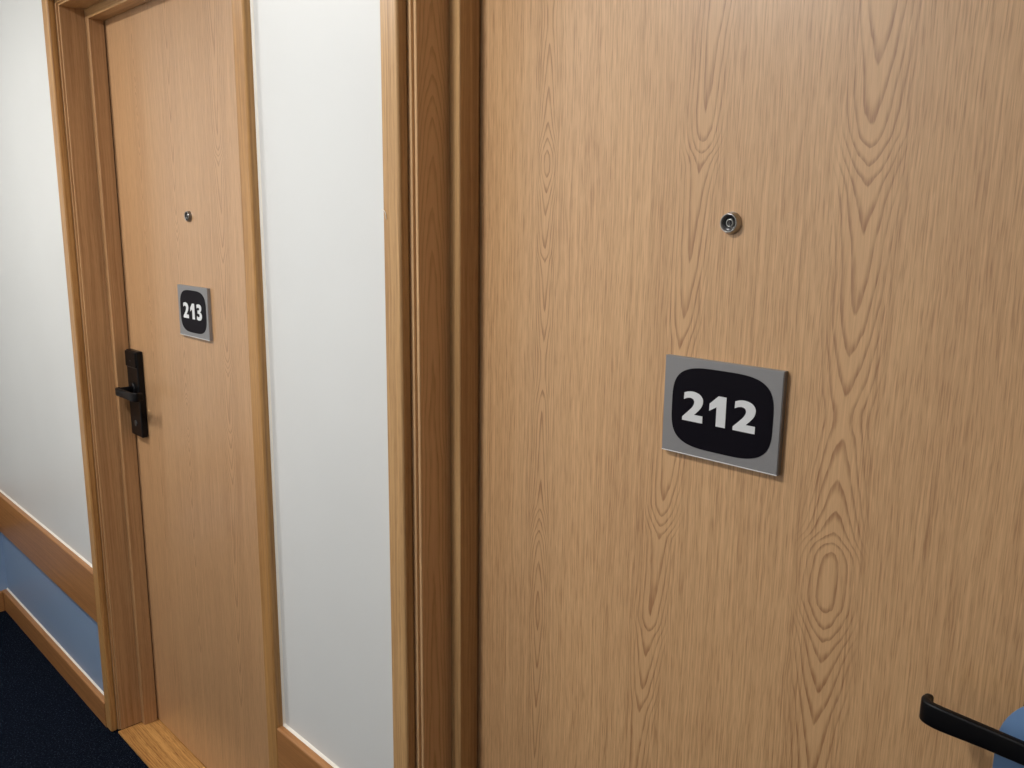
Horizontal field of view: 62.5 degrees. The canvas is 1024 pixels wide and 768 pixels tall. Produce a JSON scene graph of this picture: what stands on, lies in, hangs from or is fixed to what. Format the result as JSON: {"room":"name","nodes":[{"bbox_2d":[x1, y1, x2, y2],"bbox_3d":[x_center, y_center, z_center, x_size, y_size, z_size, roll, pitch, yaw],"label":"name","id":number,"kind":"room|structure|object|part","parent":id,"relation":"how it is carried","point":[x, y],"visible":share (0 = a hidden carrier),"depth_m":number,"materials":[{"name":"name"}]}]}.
{"room":"hotel corridor","nodes":[
{"label":"hotel corridor","id":0,"kind":"room"},
{"bbox_2d":[0,532,6,590],"bbox_3d":[-2.532,-0.216,2.650,1.790,2.426,0.100,-10,15,-44],"label":"wall","id":1,"kind":"structure","parent":0,"point":[3,582],"depth_m":3.31,"materials":[{"name":"blue paint"}]},
{"bbox_2d":[0,591,4,611],"bbox_3d":[-2.570,0.955,2.768,1.600,0.081,0.020,-10,15,-44],"label":"baseboard","id":2,"kind":"structure","parent":1,"relation":"attached to","point":[2,605],"depth_m":3.31,"materials":[{"name":"brown wood"}]},
{"bbox_2d":[0,611,148,767],"bbox_3d":[-0.433,1.455,0.802,1.990,0.100,6.107,-10,15,-44],"label":"floor","id":3,"kind":"structure","parent":0,"point":[45,723],"depth_m":2.60,"materials":[{"name":"blue carpet"}]},
{"bbox_2d":[118,717,206,767],"bbox_3d":[-0.796,1.109,2.271,0.164,0.006,0.952,-10,15,-44],"label":"threshold","id":4,"kind":"object","parent":3,"relation":"on","point":[153,742],"visible":0.55,"depth_m":2.47,"materials":[{"name":"brown wood"}]},
{"bbox_2d":[0,0,393,767],"bbox_3d":[0.156,0.112,1.120,0.170,2.426,5.907,-10,15,-44],"label":"wall","id":5,"kind":"structure","parent":0,"point":[318,62],"depth_m":1.53,"materials":[{"name":"white paint"}]},
{"bbox_2d":[0,490,96,621],"bbox_3d":[-1.612,0.553,2.881,0.018,0.163,1.096,-10,15,-44],"label":"rail","id":6,"kind":"object","parent":5,"relation":"attached to","point":[61,563],"visible":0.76,"depth_m":2.78,"materials":[{"name":"brown wood"}]},
{"bbox_2d":[2,588,106,726],"bbox_3d":[-1.616,0.926,2.953,0.020,0.086,1.096,-10,15,-44],"label":"baseboard","id":7,"kind":"structure","parent":5,"relation":"attached to","point":[76,677],"depth_m":2.87,"materials":[{"name":"brown wood"}]},
{"bbox_2d":[41,0,285,767],"bbox_3d":[-0.790,0.073,2.063,0.179,2.108,1.071,-10,15,-44],"label":"door frame","id":8,"kind":"structure","parent":5,"relation":"attached to","point":[74,34],"depth_m":2.27,"materials":[{"name":"brown wood"}]},
{"bbox_3d":[-1.205,0.010,2.363,0.019,2.108,0.042,-10,15,-44],"label":"casing","id":9,"kind":"part","parent":8,"relation":"part of","materials":[{"name":"brown wood"}]},
{"bbox_3d":[-0.488,0.157,1.653,0.019,2.108,0.042,-10,15,-44],"label":"casing","id":10,"kind":"part","parent":8,"relation":"part of","materials":[{"name":"brown wood"}]},
{"bbox_2d":[104,0,268,767],"bbox_3d":[-0.772,0.098,2.087,0.112,2.044,0.945,-10,15,-44],"label":"door","id":11,"kind":"structure","parent":5,"relation":"in","point":[171,67],"depth_m":2.13,"materials":[{"name":"brown wood"}]},
{"bbox_3d":[-1.048,0.028,2.293,0.134,0.025,0.024,10,14,40],"label":"lever handle","id":12,"kind":"part","parent":11,"relation":"part of","materials":[{"name":"black metal"}]},
{"bbox_2d":[177,284,212,340],"bbox_3d":[-0.770,-0.175,2.046,0.009,0.124,0.163,-10,15,-44],"label":"number sign","id":13,"kind":"object","parent":11,"relation":"attached to","point":[195,316],"visible":1,"depth_m":2.03,"materials":[{"name":"grey metal"}]},
{"bbox_2d":[277,724,338,767],"bbox_3d":[-0.340,0.813,1.622,0.018,0.163,0.399,-10,15,-44],"label":"rail","id":14,"kind":"object","parent":5,"relation":"attached to","point":[294,751],"visible":1,"depth_m":1.70,"materials":[{"name":"brown wood"}]},
{"bbox_2d":[380,0,478,767],"bbox_3d":[0.237,0.283,1.046,0.181,2.108,1.071,-10,15,-44],"label":"door frame","id":15,"kind":"structure","parent":5,"relation":"attached to","point":[430,48],"depth_m":1.30,"materials":[{"name":"brown wood"}]},
{"bbox_3d":[-0.178,0.220,1.346,0.019,2.108,0.042,-10,15,-44],"label":"casing","id":16,"kind":"part","parent":15,"relation":"part of","materials":[{"name":"brown wood"}]},
{"bbox_2d":[477,0,1023,767],"bbox_3d":[0.256,0.307,1.070,0.112,2.044,0.945,-10,15,-44],"label":"door","id":17,"kind":"structure","parent":5,"relation":"in","point":[829,194],"depth_m":1.00,"materials":[{"name":"brown wood"}]},
{"bbox_2d":[662,354,787,475],"bbox_3d":[0.255,0.035,1.032,0.009,0.124,0.163,-10,15,-44],"label":"number sign","id":18,"kind":"object","parent":17,"relation":"attached to","point":[733,414],"visible":1,"depth_m":1.02,"materials":[{"name":"grey metal"}]},
{"bbox_3d":[0.457,0.336,0.805,0.024,0.025,0.134,-9,14,-39],"label":"lever handle","id":19,"kind":"part","parent":17,"relation":"part of","materials":[{"name":"black metal"}]},
{"bbox_2d":[992,706,1023,767],"bbox_3d":[0.516,0.409,0.780,0.001,0.242,0.136,-10,15,-44],"label":"hanger","id":20,"kind":"object","parent":17,"relation":"hanging from","point":[1013,725],"visible":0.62,"depth_m":0.81,"materials":[{"name":"blue"}]}
]}

